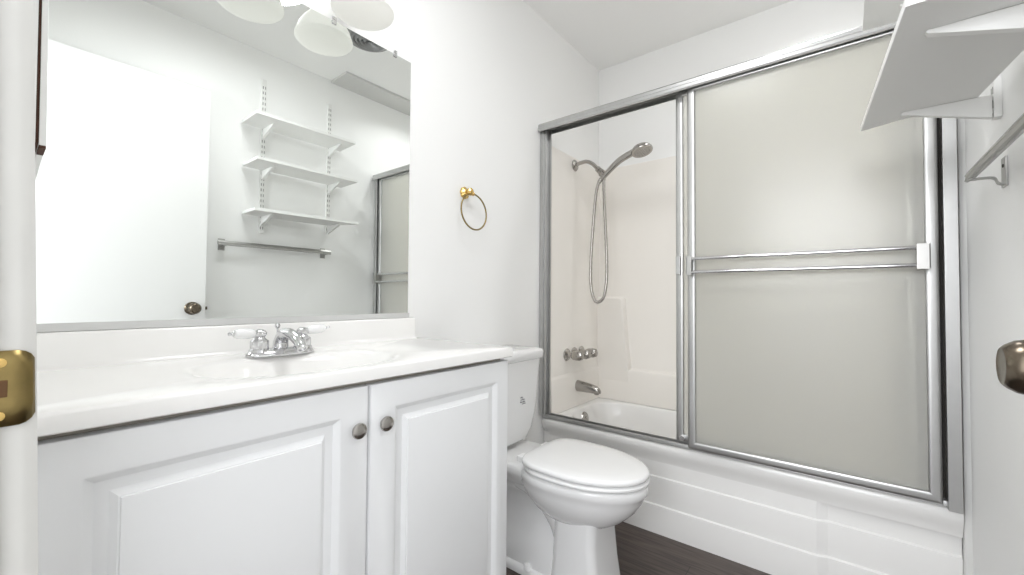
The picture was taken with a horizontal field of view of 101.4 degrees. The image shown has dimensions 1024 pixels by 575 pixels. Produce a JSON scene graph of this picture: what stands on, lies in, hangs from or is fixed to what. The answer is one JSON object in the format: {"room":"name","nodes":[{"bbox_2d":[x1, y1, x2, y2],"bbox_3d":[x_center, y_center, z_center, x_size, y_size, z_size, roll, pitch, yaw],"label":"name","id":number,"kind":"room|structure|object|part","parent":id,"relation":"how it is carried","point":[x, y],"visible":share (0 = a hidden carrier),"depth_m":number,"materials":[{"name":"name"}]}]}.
{"room":"bathroom","nodes":[
{"label":"bathroom","id":0,"kind":"room"},
{"bbox_2d":[37,0,598,443],"bbox_3d":[-0.239,-0.187,1.750,0.120,2.440,2.610,-1,-2,39],"label":"wall","id":1,"kind":"structure","parent":0,"point":[485,74],"depth_m":1.79,"materials":[{"name":"white paint"}]},
{"bbox_2d":[34,0,48,179],"bbox_3d":[-0.803,-0.576,0.700,0.288,0.747,0.042,-1,-2,39],"label":"medicine cabinet","id":2,"kind":"object","parent":1,"relation":"attached to","point":[41,7],"visible":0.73,"depth_m":0.61,"materials":[{"name":"paint"}]},
{"bbox_2d":[38,0,48,170],"bbox_3d":[-0.794,-0.578,0.711,0.280,0.735,0.010,-1,-2,39],"label":"mirror glass","id":3,"kind":"object","parent":2,"relation":"attached to","point":[43,5],"depth_m":0.61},
{"bbox_2d":[35,0,410,331],"bbox_3d":[-0.639,-0.365,1.142,0.012,0.921,0.888,-1,-2,39],"label":"wall mirror","id":4,"kind":"object","parent":1,"relation":"attached to","point":[204,162],"visible":0.99,"depth_m":1.03,"materials":[{"name":"white mirror"}]},
{"bbox_2d":[37,317,415,371],"bbox_3d":[-0.635,0.134,1.123,0.031,0.076,0.930,-1,-2,39],"label":"backsplash","id":5,"kind":"structure","parent":1,"relation":"attached to","point":[66,350],"depth_m":0.95,"materials":[{"name":"stone"}]},
{"bbox_2d":[330,0,393,30],"bbox_3d":[-0.581,-0.944,1.067,0.206,0.300,0.608,-1,-2,39],"label":"vanity light","id":6,"kind":"object","parent":1,"relation":"attached to","point":[368,15],"visible":1,"depth_m":1.21,"materials":[{"name":"white glass"}]},
{"bbox_2d":[460,187,486,230],"bbox_3d":[-0.166,-0.321,1.709,0.047,0.181,0.153,-1,-2,39],"label":"towel ring","id":7,"kind":"object","parent":1,"relation":"attached to","point":[464,192],"visible":1,"depth_m":1.69,"materials":[{"name":"gold metal"}]},
{"bbox_2d":[538,22,963,513],"bbox_3d":[0.731,-0.094,1.682,1.475,1.492,0.089,-1,-2,39],"label":"shower door frame","id":8,"kind":"object","parent":1,"relation":"attached to","point":[950,338],"visible":0.81,"depth_m":1.36,"materials":[{"name":"metal"}]},
{"bbox_3d":[0.171,-0.087,2.133,0.038,1.456,0.055,-1,-2,39],"label":"post","id":9,"kind":"part","parent":8,"relation":"part of","materials":[{"name":"metal"}]},
{"bbox_2d":[676,91,687,441],"bbox_3d":[0.964,-0.101,1.512,0.726,1.450,0.032,-1,-2,39],"label":"sliding shower door","id":10,"kind":"structure","parent":8,"relation":"hanging from","point":[681,98],"depth_m":1.72,"materials":[{"name":"metal"}]},
{"bbox_3d":[0.969,-0.101,1.518,0.684,1.408,0.004,-1,-2,39],"label":"glass pane","id":11,"kind":"part","parent":10,"relation":"part of","materials":[{"name":"clear glass"}]},
{"bbox_2d":[686,28,942,503],"bbox_3d":[0.971,-0.094,1.444,0.714,1.462,0.071,-1,-2,39],"label":"sliding shower door","id":12,"kind":"structure","parent":8,"relation":"hanging from","point":[812,260],"depth_m":1.42,"materials":[{"name":"glass"}]},
{"bbox_3d":[0.993,-0.809,1.482,0.714,0.030,0.018,-1,-2,39],"label":"rail","id":13,"kind":"part","parent":12,"relation":"part of","materials":[{"name":"metal"}]},
{"bbox_3d":[0.983,0.623,1.448,0.714,0.030,0.018,-1,-2,39],"label":"rail","id":14,"kind":"part","parent":12,"relation":"part of","materials":[{"name":"metal"}]},
{"bbox_3d":[1.293,-0.092,1.237,0.030,1.474,0.058,-1,-2,39],"label":"post","id":15,"kind":"part","parent":8,"relation":"part of","materials":[{"name":"metal"}]},
{"bbox_2d":[506,522,770,574],"bbox_3d":[-0.538,1.019,-0.017,3.390,0.060,5.750,-1,-2,39],"label":"floor","id":16,"kind":"structure","parent":0,"point":[640,551],"depth_m":1.60,"materials":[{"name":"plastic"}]},
{"bbox_2d":[37,358,507,574],"bbox_3d":[-0.467,0.605,0.987,0.451,0.816,0.945,-1,-2,39],"label":"vanity cabinet","id":17,"kind":"object","parent":16,"relation":"on","point":[403,474],"visible":0.91,"depth_m":0.76,"materials":[{"name":"paint"}]},
{"bbox_3d":[-0.458,0.550,0.685,0.019,0.702,0.478,-1,-2,39],"label":"door","id":18,"kind":"part","parent":17,"relation":"part of","materials":[{"name":"paint"}]},
{"bbox_3d":[-0.329,0.550,0.878,0.018,0.710,0.913,-1,-2,39],"label":"frame","id":19,"kind":"part","parent":17,"relation":"part of","materials":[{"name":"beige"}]},
{"bbox_2d":[37,317,512,436],"bbox_3d":[-0.467,0.195,1.003,0.442,0.200,0.953,-1,-2,39],"label":"countertop","id":20,"kind":"structure","parent":17,"relation":"on","point":[92,378],"depth_m":0.86,"materials":[{"name":"stone"}]},
{"bbox_2d":[227,323,329,357],"bbox_3d":[-0.570,0.128,1.042,0.177,0.077,0.168,1,-1,-8],"label":"sink faucet","id":21,"kind":"object","parent":20,"relation":"on","point":[259,346],"visible":1,"depth_m":1.00,"materials":[{"name":"silver metal"}]},
{"bbox_3d":[-0.625,0.108,0.979,0.025,0.024,0.046,-1,-2,39],"label":"porcelain lever","id":22,"kind":"part","parent":21,"relation":"part of","materials":[{"name":"white ceramic"}]},
{"bbox_3d":[-0.607,0.128,1.007,0.045,0.055,0.045,1,-2,-36],"label":"handle","id":23,"kind":"part","parent":21,"relation":"part of","materials":[{"name":"silver metal"}]},
{"bbox_3d":[-0.596,0.122,1.063,0.013,0.065,0.014,-1,-2,39],"label":"lift rod","id":24,"kind":"part","parent":21,"relation":"part of","materials":[{"name":"silver metal"}]},
{"bbox_3d":[-0.575,0.157,1.046,0.060,0.018,0.164,-1,-2,39],"label":"plate","id":25,"kind":"part","parent":21,"relation":"part of","materials":[{"name":"silver metal"}]},
{"bbox_3d":[-0.538,0.127,1.017,0.140,0.056,0.037,-1,-2,39],"label":"spout","id":26,"kind":"part","parent":21,"relation":"part of","materials":[{"name":"silver metal"}]},
{"bbox_3d":[-0.544,0.130,1.086,0.045,0.055,0.045,0,-1,24],"label":"handle","id":27,"kind":"part","parent":21,"relation":"part of","materials":[{"name":"silver metal"}]},
{"bbox_3d":[-0.520,0.110,1.111,0.025,0.025,0.046,-1,-2,39],"label":"porcelain lever","id":28,"kind":"part","parent":21,"relation":"part of","materials":[{"name":"white ceramic"}]},
{"bbox_3d":[-0.309,0.289,0.844,0.021,0.032,0.032,-1,-2,39],"label":"knob","id":29,"kind":"part","parent":17,"relation":"part of","materials":[{"name":"silver metal"}]},
{"bbox_3d":[-0.269,0.290,0.895,0.021,0.032,0.032,-1,-2,39],"label":"knob","id":30,"kind":"part","parent":17,"relation":"part of","materials":[{"name":"silver metal"}]},
{"bbox_3d":[-0.163,0.561,1.055,0.019,0.702,0.458,-1,-2,39],"label":"door","id":31,"kind":"part","parent":17,"relation":"part of","materials":[{"name":"paint"}]},
{"bbox_2d":[500,345,649,574],"bbox_3d":[0.149,0.640,1.546,0.710,0.781,0.362,-1,-2,39],"label":"toilet","id":32,"kind":"object","parent":16,"relation":"on","point":[566,498],"visible":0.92,"depth_m":1.43,"materials":[{"name":"white ceramic"}]},
{"bbox_3d":[-0.046,0.274,1.711,0.206,0.043,0.362,-1,-2,39],"label":"tank lid","id":33,"kind":"part","parent":32,"relation":"part of","materials":[{"name":"white ceramic"}]},
{"bbox_3d":[-0.048,0.463,1.708,0.187,0.336,0.342,-1,-2,39],"label":"tank","id":34,"kind":"part","parent":32,"relation":"part of","materials":[{"name":"white ceramic"}]},
{"bbox_3d":[0.241,0.723,1.477,0.474,0.163,0.334,-1,-2,39],"label":"bowl","id":35,"kind":"part","parent":32,"relation":"part of","materials":[{"name":"white ceramic"}]},
{"bbox_3d":[0.266,0.608,1.461,0.420,0.022,0.336,-1,-2,39],"label":"lid","id":36,"kind":"part","parent":32,"relation":"part of","materials":[{"name":"white plastic"}]},
{"bbox_3d":[0.266,0.631,1.460,0.421,0.014,0.338,-1,-2,39],"label":"seat","id":37,"kind":"part","parent":32,"relation":"part of","materials":[{"name":"white plastic"}]},
{"bbox_2d":[542,397,963,574],"bbox_3d":[0.921,0.852,1.907,1.474,0.386,0.624,-1,-2,39],"label":"bathtub","id":38,"kind":"object","parent":16,"relation":"on","point":[772,521],"visible":0.49,"depth_m":1.52,"materials":[{"name":"ceramic"}]},
{"bbox_3d":[0.406,0.724,2.322,0.025,0.069,0.070,-1,-2,39],"label":"overflow plate","id":39,"kind":"part","parent":38,"relation":"part of","materials":[{"name":"silver metal"}]},
{"bbox_2d":[550,146,675,413],"bbox_3d":[0.891,-0.042,1.986,1.348,1.403,0.582,-1,-2,39],"label":"tub surround","id":40,"kind":"object","parent":38,"relation":"on","point":[632,331],"visible":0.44,"depth_m":2.42,"materials":[{"name":"white plastic"}]},
{"bbox_2d":[563,346,597,360],"bbox_3d":[0.388,0.369,2.323,0.101,0.068,0.228,-1,-2,39],"label":"tub valve","id":41,"kind":"object","parent":40,"relation":"attached to","point":[575,354],"visible":1,"depth_m":2.28,"materials":[{"name":"silver metal"}]},
{"bbox_3d":[0.351,0.367,2.251,0.069,0.050,0.056,-1,-2,39],"label":"handle","id":42,"kind":"part","parent":41,"relation":"part of","materials":[{"name":"silver metal"}]},
{"bbox_3d":[0.401,0.369,2.313,0.069,0.050,0.056,-1,-2,39],"label":"handle","id":43,"kind":"part","parent":41,"relation":"part of","materials":[{"name":"silver metal"}]},
{"bbox_3d":[0.451,0.370,2.376,0.069,0.050,0.056,-1,-2,39],"label":"handle","id":44,"kind":"part","parent":41,"relation":"part of","materials":[{"name":"silver metal"}]},
{"bbox_2d":[575,380,600,394],"bbox_3d":[0.419,0.552,2.316,0.151,0.066,0.058,-1,-2,39],"label":"tub spout","id":45,"kind":"object","parent":40,"relation":"attached to","point":[581,386],"visible":0.99,"depth_m":2.30,"materials":[{"name":"silver metal"}]},
{"bbox_2d":[572,160,604,176],"bbox_3d":[0.433,-0.658,2.318,0.197,0.137,0.064,-1,-2,39],"label":"shower arm","id":46,"kind":"object","parent":40,"relation":"attached to","point":[575,164],"visible":0.98,"depth_m":2.31,"materials":[{"name":"silver metal"}]},
{"bbox_2d":[589,142,652,303],"bbox_3d":[0.560,-0.319,2.180,0.343,0.811,0.106,-1,-2,39],"label":"shower","id":47,"kind":"object","parent":46,"relation":"hanging from","point":[643,149],"visible":1,"depth_m":2.23,"materials":[{"name":"silver metal"}]},
{"bbox_3d":[0.550,-0.643,2.206,0.195,0.129,0.035,-1,-2,42],"label":"handle","id":48,"kind":"part","parent":47,"relation":"part of","materials":[{"name":"silver metal"}]},
{"bbox_2d":[523,0,792,70],"bbox_3d":[0.390,-1.445,1.266,1.790,0.060,2.700,-1,-2,39],"label":"ceiling","id":49,"kind":"structure","parent":0,"point":[608,33],"depth_m":2.18,"materials":[{"name":"white paint"}]},
{"bbox_2d":[599,0,863,169],"bbox_3d":[1.166,-0.166,2.222,1.490,2.440,0.120,-1,-2,39],"label":"wall","id":50,"kind":"structure","parent":0,"point":[793,23],"depth_m":2.33,"materials":[{"name":"white paint"}]},
{"bbox_2d":[962,50,1023,574],"bbox_3d":[1.020,-0.202,0.747,0.120,2.440,2.610,-1,-2,39],"label":"wall","id":51,"kind":"structure","parent":0,"point":[995,214],"depth_m":0.98,"materials":[{"name":"white paint"}]},
{"bbox_2d":[862,0,903,30],"bbox_3d":[0.861,-0.716,0.852,0.214,0.016,0.596,-1,-2,39],"label":"wall shelf","id":52,"kind":"object","parent":51,"relation":"attached to","point":[876,13],"visible":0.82,"depth_m":1.07,"materials":[{"name":"white"}]},
{"bbox_2d":[861,0,1023,130],"bbox_3d":[0.862,-0.444,0.849,0.224,0.016,0.594,-1,-2,39],"label":"wall shelf","id":53,"kind":"object","parent":51,"relation":"attached to","point":[918,71],"visible":0.95,"depth_m":0.81,"materials":[{"name":"white"}]},
{"bbox_2d":[957,118,972,574],"bbox_3d":[1.316,0.111,1.220,0.012,1.840,0.048,-1,-2,39],"label":"trim","id":54,"kind":"structure","parent":51,"relation":"attached to","point":[961,151],"depth_m":1.21,"materials":[{"name":"paint"}]},
{"bbox_2d":[964,113,1023,187],"bbox_3d":[0.871,-0.257,0.703,0.057,0.064,0.631,-1,-2,39],"label":"towel bar","id":55,"kind":"object","parent":51,"relation":"attached to","point":[1016,130],"visible":1,"depth_m":0.81,"materials":[{"name":"metal"}]},
{"bbox_2d":[990,73,1001,120],"bbox_3d":[1.088,-0.814,0.948,0.013,0.870,0.025,-1,-2,39],"label":"shelf standard","id":56,"kind":"object","parent":51,"relation":"attached to","point":[996,85],"visible":0.27,"depth_m":0.93,"materials":[{"name":"white metal"}]},
{"bbox_2d":[901,95,992,119],"bbox_3d":[1.022,-0.405,0.988,0.153,0.052,0.015,-1,-2,39],"label":"shelf bracket","id":57,"kind":"object","parent":56,"relation":"attached to","point":[980,107],"visible":1,"depth_m":0.97,"materials":[{"name":"white metal"}]},
{"bbox_3d":[0.837,-0.802,0.633,0.013,0.912,0.025,-1,-2,39],"label":"shelf standard","id":58,"kind":"object","parent":51,"relation":"attached to","visible":0},
{"bbox_2d":[925,3,1023,36],"bbox_3d":[0.772,-0.415,0.674,0.153,0.052,0.015,-1,-2,39],"label":"shelf bracket","id":59,"kind":"object","parent":58,"relation":"attached to","point":[1010,19],"visible":1,"depth_m":0.67,"materials":[{"name":"white"}]},
{"bbox_3d":[-0.388,-0.223,0.271,1.490,2.440,0.110,-1,-2,39],"label":"wall","id":60,"kind":"structure","parent":0,"visible":0},
{"bbox_2d":[0,0,38,574],"bbox_3d":[-0.142,-0.046,0.064,0.730,2.080,0.184,-1,-2,39],"label":"trim","id":61,"kind":"structure","parent":60,"relation":"attached to","point":[18,327],"depth_m":0.32,"materials":[{"name":"paint"}]},
{"bbox_3d":[-0.383,0.076,0.316,0.006,0.057,0.033,0,-2,29],"label":"strike plate","id":62,"kind":"part","parent":61,"relation":"part of","materials":[{"name":"gold metal"}]},
{"bbox_2d":[996,340,1023,394],"bbox_3d":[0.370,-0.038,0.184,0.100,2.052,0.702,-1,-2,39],"label":"door knob","id":63,"kind":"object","parent":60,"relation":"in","point":[1010,356],"depth_m":0.42,"materials":[{"name":"brown metal"}]}
]}

